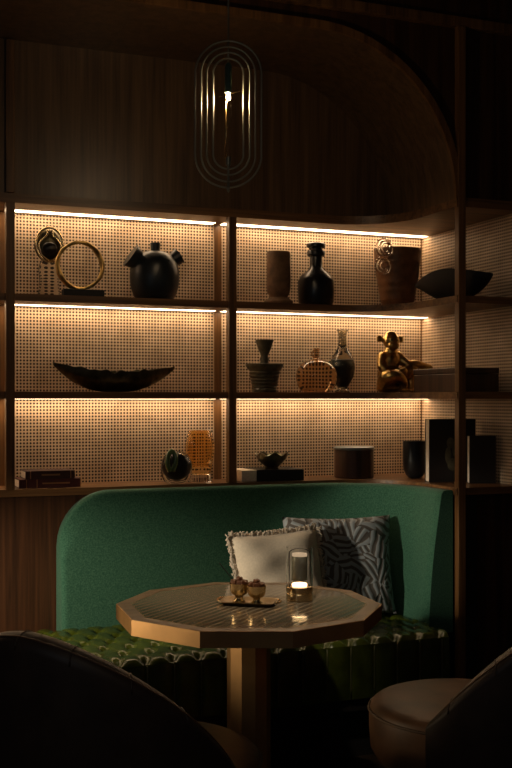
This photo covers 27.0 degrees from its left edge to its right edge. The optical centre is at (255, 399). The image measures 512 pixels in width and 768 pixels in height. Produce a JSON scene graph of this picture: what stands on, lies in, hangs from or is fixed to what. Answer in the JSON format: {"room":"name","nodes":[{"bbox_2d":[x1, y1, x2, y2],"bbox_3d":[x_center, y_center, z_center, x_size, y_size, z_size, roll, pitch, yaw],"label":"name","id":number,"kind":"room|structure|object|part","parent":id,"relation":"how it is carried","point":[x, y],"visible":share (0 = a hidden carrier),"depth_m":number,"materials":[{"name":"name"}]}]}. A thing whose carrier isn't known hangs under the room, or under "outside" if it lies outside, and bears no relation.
{"room":"lounge bar","nodes":[
{"label":"lounge bar","id":0,"kind":"room"},
{"bbox_2d":[0,495,86,632],"bbox_3d":[-0.658,0.932,4.728,3.440,1.036,0.040,0,0,-21],"label":"wall","id":1,"kind":"structure","parent":0,"point":[29,526],"depth_m":4.58,"materials":[{"name":"brown wood"}]},
{"bbox_2d":[0,38,386,215],"bbox_3d":[-0.801,-1.218,4.661,3.125,0.674,0.040,0,0,-21],"label":"wall panel","id":2,"kind":"object","parent":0,"point":[89,123],"visible":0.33,"depth_m":4.81,"materials":[{"name":"brown wood"}]},
{"bbox_2d":[6,39,13,192],"bbox_3d":[-1.046,-1.208,4.535,0.036,0.651,0.013,0,0,-21],"label":"trim","id":3,"kind":"structure","parent":2,"relation":"attached to","point":[9,42],"depth_m":4.53,"materials":[{"name":"brown wood"}]},
{"bbox_2d":[0,0,453,214],"bbox_3d":[-0.678,-1.220,4.360,3.135,0.690,0.610,0,0,-21],"label":"arched soffit","id":4,"kind":"object","parent":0,"point":[405,140],"visible":0.95,"depth_m":4.66,"materials":[{"name":"brown wood"}]},
{"bbox_2d":[274,754,384,767],"bbox_3d":[-0.077,1.475,2.925,6.400,0.050,4.700,0,0,-21],"label":"floor","id":5,"kind":"structure","parent":0,"point":[364,761],"depth_m":4.25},
{"bbox_2d":[0,630,262,767],"bbox_3d":[-0.367,1.008,2.947,0.842,0.888,0.818,0,0,-21],"label":"tub chair","id":6,"kind":"object","parent":5,"relation":"on","point":[63,704],"visible":1,"depth_m":2.56,"materials":[{"name":"leather"}]},
{"bbox_2d":[197,721,260,767],"bbox_3d":[-0.332,1.085,3.023,0.709,0.211,0.691,0,0,-21],"label":"seat cushion","id":7,"kind":"object","parent":6,"relation":"on","point":[243,752],"depth_m":3.07,"materials":[{"name":"brown leather"}]},
{"bbox_2d":[36,483,452,767],"bbox_3d":[-0.025,0.921,4.515,1.743,1.058,0.776,0,0,-21],"label":"banquette","id":8,"kind":"object","parent":5,"relation":"on","point":[114,546],"visible":0.52,"depth_m":4.57,"materials":[{"name":"green fabric"}]},
{"bbox_3d":[-0.069,0.979,4.444,1.610,0.033,0.660,0,0,-21],"label":"tufted seat","id":9,"kind":"part","parent":8,"relation":"part of","materials":[{"name":"green fabric"}]},
{"bbox_3d":[-0.015,0.702,4.789,1.719,0.620,0.486,0,0,-5],"label":"backrest","id":10,"kind":"part","parent":8,"relation":"part of","materials":[{"name":"green fabric"}]},
{"bbox_2d":[225,522,326,586],"bbox_3d":[0.102,0.745,4.551,0.466,0.426,0.189,0,0,-21],"label":"cushion","id":11,"kind":"object","parent":8,"relation":"on","point":[261,556],"visible":0.43,"depth_m":4.51,"materials":[{"name":"beige fabric"}]},
{"bbox_2d":[282,515,395,612],"bbox_3d":[0.372,0.737,4.759,0.500,0.429,0.184,0,0,-10],"label":"cushion","id":12,"kind":"object","parent":8,"relation":"on","point":[356,559],"visible":0.57,"depth_m":4.73,"materials":[{"name":"grey fabric"}]},
{"bbox_2d":[116,582,381,767],"bbox_3d":[-0.025,1.080,3.715,0.899,0.741,0.924,0,0,-21],"label":"cafe table","id":13,"kind":"object","parent":5,"relation":"on","point":[190,615],"visible":0.91,"depth_m":3.62,"materials":[{"name":"brown wood"}]},
{"bbox_2d":[216,596,281,606],"bbox_3d":[-0.024,0.702,3.713,0.234,0.016,0.124,0,0,14],"label":"tray","id":14,"kind":"object","parent":13,"relation":"on","point":[227,600],"visible":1,"depth_m":3.72,"materials":[{"name":"gold metal"}]},
{"bbox_2d":[229,582,248,602],"bbox_3d":[-0.058,0.673,3.734,0.071,0.066,0.071,0,0,-21],"label":"goblet","id":15,"kind":"object","parent":14,"relation":"on","point":[239,591],"visible":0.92,"depth_m":3.71,"materials":[{"name":"gold metal"}]},
{"bbox_2d":[247,585,265,603],"bbox_3d":[0.002,0.675,3.697,0.068,0.063,0.068,0,0,-21],"label":"goblet","id":16,"kind":"object","parent":14,"relation":"on","point":[256,593],"visible":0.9,"depth_m":3.67,"materials":[{"name":"gold metal"}]},
{"bbox_3d":[-0.025,0.733,3.715,0.891,0.045,0.915,0,0,-21],"label":"frame","id":17,"kind":"part","parent":13,"relation":"part of","materials":[{"name":"brown wood"}]},
{"bbox_2d":[286,545,312,601],"bbox_3d":[0.154,0.616,3.788,0.097,0.188,0.097,0,0,-21],"label":"lantern","id":18,"kind":"object","parent":13,"relation":"on","point":[299,558],"visible":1,"depth_m":3.75,"materials":[{"name":"clear glass"}]},
{"bbox_2d":[0,26,511,678],"bbox_3d":[-0.378,-0.086,4.016,3.440,3.071,1.950,0,0,-21],"label":"shelving","id":19,"kind":"object","parent":5,"relation":"on","point":[210,329],"visible":0.91,"depth_m":4.97,"materials":[{"name":"brown wood"}]},
{"bbox_3d":[-1.048,-0.230,4.541,0.037,1.221,0.042,0,0,-21],"label":"post","id":20,"kind":"part","parent":19,"relation":"part of","materials":[{"name":"brown wood"}]},
{"bbox_2d":[15,476,80,488],"bbox_3d":[-0.925,0.362,4.719,0.269,0.037,0.171,0,0,-21],"label":"book","id":21,"kind":"object","parent":19,"relation":"on","point":[20,482],"visible":0.88,"depth_m":4.64,"materials":[{"name":"black paper"}]},
{"bbox_2d":[20,468,74,479],"bbox_3d":[-0.923,0.326,4.714,0.215,0.035,0.152,0,0,-21],"label":"book","id":22,"kind":"object","parent":21,"relation":"on","point":[57,473],"visible":1,"depth_m":4.66,"materials":[{"name":"black paper"}]},
{"bbox_2d":[34,226,63,294],"bbox_3d":[-0.924,-0.614,4.763,0.129,0.318,0.080,0,0,-21],"label":"sculpture","id":23,"kind":"object","parent":19,"relation":"on","point":[48,243],"visible":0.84,"depth_m":4.74,"materials":[{"name":"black metal"}]},
{"bbox_2d":[55,241,104,296],"bbox_3d":[-0.775,-0.578,4.703,0.221,0.247,0.056,0,0,-21],"label":"ring sculpture","id":24,"kind":"object","parent":19,"relation":"on","point":[74,290],"visible":0.96,"depth_m":4.69,"materials":[{"name":"brown metal"}]},
{"bbox_2d":[53,362,174,391],"bbox_3d":[-0.636,-0.103,4.812,0.559,0.132,0.150,0,0,-21],"label":"bowl","id":25,"kind":"object","parent":19,"relation":"on","point":[105,380],"visible":1,"depth_m":4.75,"materials":[{"name":"black wood"}]},
{"bbox_3d":[-0.662,-0.647,4.949,0.987,0.385,0.006,0,0,-21],"label":"cane panel","id":26,"kind":"part","parent":19,"relation":"part of","materials":[{"name":"beige wicker"}]},
{"bbox_3d":[-0.662,-0.230,4.949,0.987,0.386,0.006,0,0,-21],"label":"cane panel","id":27,"kind":"part","parent":19,"relation":"part of","materials":[{"name":"beige wicker"}]},
{"bbox_3d":[-0.662,0.188,4.949,0.987,0.386,0.006,0,0,-21],"label":"cane panel","id":28,"kind":"part","parent":19,"relation":"part of","materials":[{"name":"beige wicker"}]},
{"bbox_2d":[123,242,183,298],"bbox_3d":[-0.469,-0.587,4.893,0.284,0.264,0.212,0,0,-21],"label":"vase","id":29,"kind":"object","parent":19,"relation":"on","point":[154,273],"visible":0.86,"depth_m":4.82,"materials":[{"name":"black ceramic"}]},
{"bbox_3d":[-0.542,-0.645,4.861,0.126,0.122,0.115,0,0,-21],"label":"spout","id":30,"kind":"part","parent":29,"relation":"part of","materials":[{"name":"black ceramic"}]},
{"bbox_3d":[-0.462,-0.690,4.892,0.048,0.059,0.048,0,0,-21],"label":"spout","id":31,"kind":"part","parent":29,"relation":"part of","materials":[{"name":"black ceramic"}]},
{"bbox_3d":[-0.383,-0.648,4.923,0.100,0.098,0.078,0,0,-21],"label":"spout","id":32,"kind":"part","parent":29,"relation":"part of","materials":[{"name":"black ceramic"}]},
{"bbox_2d":[161,449,191,483],"bbox_3d":[-0.362,0.300,4.881,0.146,0.161,0.129,0,0,-21],"label":"vase","id":33,"kind":"object","parent":19,"relation":"on","point":[176,466],"visible":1,"depth_m":4.84,"materials":[{"name":"clear glass"}]},
{"bbox_3d":[-0.383,0.274,4.823,0.062,0.108,0.035,0,0,-21],"label":"handle","id":34,"kind":"part","parent":33,"relation":"part of","materials":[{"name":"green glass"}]},
{"bbox_2d":[185,430,214,481],"bbox_3d":[-0.262,0.261,4.986,0.143,0.240,0.089,0,0,-21],"label":"vase","id":35,"kind":"object","parent":19,"relation":"on","point":[199,447],"visible":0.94,"depth_m":4.95,"materials":[{"name":"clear glass"}]},
{"bbox_3d":[-0.113,-0.230,4.909,0.037,1.221,0.042,0,0,-21],"label":"post","id":36,"kind":"part","parent":19,"relation":"part of","materials":[{"name":"brown wood"}]},
{"bbox_3d":[-0.576,-0.439,4.519,3.440,0.031,0.868,0,0,-21],"label":"shelf","id":37,"kind":"part","parent":19,"relation":"part of","materials":[{"name":"brown wood"}]},
{"bbox_3d":[-0.576,-0.021,4.519,3.440,0.031,0.868,0,0,-21],"label":"shelf","id":38,"kind":"part","parent":19,"relation":"part of","materials":[{"name":"brown wood"}]},
{"bbox_3d":[-0.576,0.397,4.519,3.440,0.031,0.868,0,0,-21],"label":"shelf","id":39,"kind":"part","parent":19,"relation":"part of","materials":[{"name":"brown wood"}]},
{"bbox_2d":[246,339,282,391],"bbox_3d":[0.041,-0.161,5.084,0.181,0.249,0.181,0,0,-21],"label":"candlestick","id":40,"kind":"object","parent":19,"relation":"on","point":[264,375],"visible":0.95,"depth_m":5.03,"materials":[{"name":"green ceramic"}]},
{"bbox_2d":[255,339,273,362],"bbox_3d":[0.041,-0.229,5.084,0.152,0.114,0.152,0,0,-21],"label":"cup","id":41,"kind":"object","parent":40,"relation":"on","point":[264,346],"depth_m":5.06,"materials":[{"name":"black ceramic"}]},
{"bbox_2d":[237,467,303,481],"bbox_3d":[0.047,0.354,5.097,0.315,0.054,0.190,0,0,-21],"label":"book","id":42,"kind":"object","parent":19,"relation":"on","point":[258,474],"visible":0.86,"depth_m":5.01,"materials":[{"name":"black paper"}]},
{"bbox_2d":[255,451,287,468],"bbox_3d":[0.078,0.287,5.082,0.158,0.079,0.160,0,0,-21],"label":"bowl","id":43,"kind":"object","parent":42,"relation":"on","point":[275,459],"visible":1,"depth_m":5.04,"materials":[{"name":"black ceramic"}]},
{"bbox_2d":[264,250,292,302],"bbox_3d":[0.108,-0.582,5.105,0.139,0.253,0.139,0,0,-21],"label":"vase","id":44,"kind":"object","parent":19,"relation":"on","point":[278,261],"visible":0.91,"depth_m":5.06,"materials":[{"name":"brown ceramic"}]},
{"bbox_2d":[298,242,333,304],"bbox_3d":[0.292,-0.609,5.188,0.177,0.308,0.177,0,0,-21],"label":"bottle","id":45,"kind":"object","parent":19,"relation":"on","point":[316,285],"visible":0.96,"depth_m":5.13,"materials":[{"name":"black ceramic"}]},
{"bbox_2d":[296,348,336,391],"bbox_3d":[0.292,-0.144,5.156,0.204,0.214,0.183,0,0,-21],"label":"bottle","id":46,"kind":"object","parent":19,"relation":"on","point":[316,374],"visible":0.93,"depth_m":5.09,"materials":[{"name":"brown glass"}]},
{"bbox_3d":[0.344,-0.647,5.345,1.104,0.385,0.006,0,0,-21],"label":"cane panel","id":47,"kind":"part","parent":19,"relation":"part of","materials":[{"name":"beige wicker"}]},
{"bbox_3d":[0.344,-0.230,5.345,1.104,0.386,0.006,0,0,-21],"label":"cane panel","id":48,"kind":"part","parent":19,"relation":"part of","materials":[{"name":"beige wicker"}]},
{"bbox_3d":[0.344,0.188,5.345,1.104,0.386,0.006,0,0,-21],"label":"cane panel","id":49,"kind":"part","parent":19,"relation":"part of","materials":[{"name":"beige wicker"}]},
{"bbox_2d":[330,329,354,391],"bbox_3d":[0.429,-0.193,5.290,0.125,0.312,0.125,0,0,-21],"label":"bottle","id":50,"kind":"object","parent":19,"relation":"on","point":[342,359],"visible":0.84,"depth_m":5.25,"materials":[{"name":"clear glass"}]},
{"bbox_2d":[333,446,373,478],"bbox_3d":[0.483,0.305,5.258,0.202,0.152,0.202,0,0,-21],"label":"canister","id":51,"kind":"object","parent":19,"relation":"on","point":[350,462],"visible":1,"depth_m":5.17,"materials":[{"name":"brown wood"}]},
{"bbox_3d":[0.483,0.236,5.258,0.202,0.015,0.202,0,0,-21],"label":"lid","id":52,"kind":"part","parent":51,"relation":"part of","materials":[{"name":"brown wood"}]},
{"bbox_2d":[374,238,420,304],"bbox_3d":[0.683,-0.623,5.329,0.305,0.336,0.242,0,0,-21],"label":"pot","id":53,"kind":"object","parent":19,"relation":"on","point":[396,267],"visible":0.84,"depth_m":5.26,"materials":[{"name":"brown ceramic"}]},
{"bbox_2d":[376,331,432,391],"bbox_3d":[0.740,-0.191,5.316,0.303,0.306,0.159,0,0,-21],"label":"figurine","id":54,"kind":"object","parent":19,"relation":"on","point":[390,378],"visible":0.94,"depth_m":5.27,"materials":[{"name":"brown metal"}]},
{"bbox_2d":[403,441,424,477],"bbox_3d":[0.776,0.290,5.207,0.119,0.181,0.119,0,0,-21],"label":"vase","id":55,"kind":"object","parent":19,"relation":"on","point":[413,451],"visible":0.94,"depth_m":5.16,"materials":[{"name":"black ceramic"}]},
{"bbox_2d":[425,419,475,481],"bbox_3d":[0.909,0.235,4.990,0.235,0.292,0.049,0,0,-14],"label":"book","id":56,"kind":"object","parent":19,"relation":"on","point":[439,433],"visible":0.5,"depth_m":4.96,"materials":[{"name":"black paper"}]},
{"bbox_2d":[445,437,454,470],"bbox_3d":[0.915,0.252,4.967,0.076,0.155,0.002,0,0,-14],"label":"vase","id":57,"kind":"object","parent":56,"relation":"attached to","point":[449,441],"depth_m":4.96,"materials":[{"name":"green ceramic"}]},
{"bbox_2d":[415,268,492,298],"bbox_3d":[0.897,-0.525,4.884,0.128,0.141,0.430,0,0,-43],"label":"bowl","id":58,"kind":"object","parent":19,"relation":"on","point":[440,283],"visible":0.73,"depth_m":4.83,"materials":[{"name":"black ceramic"}]},
{"bbox_2d":[413,367,498,391],"bbox_3d":[0.916,-0.090,4.910,0.211,0.107,0.399,0,0,-21],"label":"box","id":59,"kind":"object","parent":19,"relation":"on","point":[437,379],"visible":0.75,"depth_m":4.76,"materials":[{"name":"brown wood"}]},
{"bbox_3d":[0.916,-0.131,4.910,0.211,0.026,0.399,0,0,-21],"label":"lid","id":60,"kind":"part","parent":59,"relation":"part of","materials":[{"name":"brown wood"}]},
{"bbox_3d":[0.888,-0.086,4.639,0.036,3.071,0.034,0,0,-21],"label":"post","id":61,"kind":"part","parent":19,"relation":"part of","materials":[{"name":"brown wood"}]},
{"bbox_3d":[1.221,-0.647,4.641,0.006,0.385,1.941,0,0,-21],"label":"cane panel","id":62,"kind":"part","parent":19,"relation":"part of","materials":[{"name":"beige wicker"}]},
{"bbox_3d":[1.221,-0.230,4.641,0.006,0.386,1.941,0,0,-21],"label":"cane panel","id":63,"kind":"part","parent":19,"relation":"part of","materials":[{"name":"beige wicker"}]},
{"bbox_3d":[1.221,0.188,4.641,0.006,0.386,1.941,0,0,-21],"label":"cane panel","id":64,"kind":"part","parent":19,"relation":"part of","materials":[{"name":"beige wicker"}]},
{"bbox_2d":[467,435,495,483],"bbox_3d":[1.032,0.272,4.888,0.125,0.218,0.040,0,0,-7],"label":"book","id":65,"kind":"object","parent":19,"relation":"on","point":[481,449],"visible":1,"depth_m":4.87,"materials":[{"name":"black paper"}]},
{"bbox_2d":[367,647,511,767],"bbox_3d":[0.789,1.008,3.479,0.775,0.888,0.826,0,0,-21],"label":"tub chair","id":66,"kind":"object","parent":5,"relation":"on","point":[438,722],"visible":1,"depth_m":3.15,"materials":[{"name":"leather"}]},
{"bbox_2d":[369,678,471,767],"bbox_3d":[0.714,1.085,3.517,0.652,0.211,0.690,0,0,-21],"label":"seat cushion","id":67,"kind":"object","parent":66,"relation":"on","point":[403,734],"depth_m":3.37,"materials":[{"name":"brown leather"}]},
{"bbox_3d":[0.924,0.939,3.347,0.441,0.743,0.777,0,0,40],"label":"backrest","id":68,"kind":"part","parent":66,"relation":"part of","materials":[{"name":"leather"}]},
{"bbox_2d":[187,0,511,200],"bbox_3d":[-0.415,-1.363,4.152,3.470,0.975,0.030,0,0,-21],"label":"wall","id":69,"kind":"structure","parent":0,"point":[488,56],"depth_m":4.68,"materials":[{"name":"brown wood"}]},
{"bbox_2d":[117,0,457,198],"bbox_3d":[-0.563,-1.219,4.067,3.133,0.688,0.017,0,0,-21],"label":"trim","id":70,"kind":"structure","parent":69,"relation":"attached to","point":[370,42],"depth_m":4.42,"materials":[{"name":"brown wood"}]},
{"bbox_2d":[264,0,511,36],"bbox_3d":[-0.412,-1.643,4.142,3.470,0.043,0.050,0,0,-21],"label":"trim","id":71,"kind":"structure","parent":69,"relation":"attached to","point":[347,6],"depth_m":4.54,"materials":[{"name":"brown wood"}]},
{"bbox_2d":[448,495,454,677],"bbox_3d":[1.332,-0.200,4.544,0.070,3.300,2.280,0,0,-21],"label":"wall","id":72,"kind":"structure","parent":0,"point":[451,635],"depth_m":5.33,"materials":[{"name":"brown wood"}]},
{"bbox_3d":[1.039,0.932,4.751,0.324,1.035,0.020,0,0,-21],"label":"wall panel","id":73,"kind":"object","parent":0,"visible":0},
{"bbox_2d":[466,495,476,678],"bbox_3d":[0.934,0.932,4.688,0.076,1.035,0.019,0,0,-21],"label":"trim","id":74,"kind":"structure","parent":73,"relation":"attached to","point":[471,500],"depth_m":4.68,"materials":[{"name":"black"}]},
{"bbox_3d":[-0.077,-1.875,2.925,6.400,0.050,4.700,0,0,-21],"label":"ceiling","id":75,"kind":"structure","parent":0,"visible":0},
{"bbox_2d":[194,0,262,192],"bbox_3d":[-0.096,-1.284,3.700,0.222,1.132,0.110,0,0,-21],"label":"pendant lamp","id":76,"kind":"object","parent":75,"relation":"hanging from","point":[228,67],"visible":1,"depth_m":3.70,"materials":[{"name":"gold metal"}]},
{"bbox_3d":[-0.104,-0.939,3.692,0.006,0.199,0.006,0,0,-21],"label":"rod","id":77,"kind":"part","parent":76,"relation":"part of","materials":[{"name":"gold metal"}]},
{"bbox_3d":[-0.096,-1.549,3.700,0.006,0.602,0.006,0,0,1],"label":"suspension rod","id":78,"kind":"part","parent":76,"relation":"part of","materials":[{"name":"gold metal"}]},
{"bbox_3d":[-0.096,-1.208,3.700,0.006,0.080,0.006,0,0,1],"label":"stem","id":79,"kind":"part","parent":76,"relation":"part of","materials":[{"name":"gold metal"}]},
{"bbox_2d":[225,62,231,93],"bbox_3d":[-0.096,-1.117,3.700,0.025,0.104,0.025,0,0,-21],"label":"socket","id":80,"kind":"object","parent":76,"relation":"attached to","point":[228,67],"depth_m":3.69,"materials":[{"name":"black metal"}]}
]}

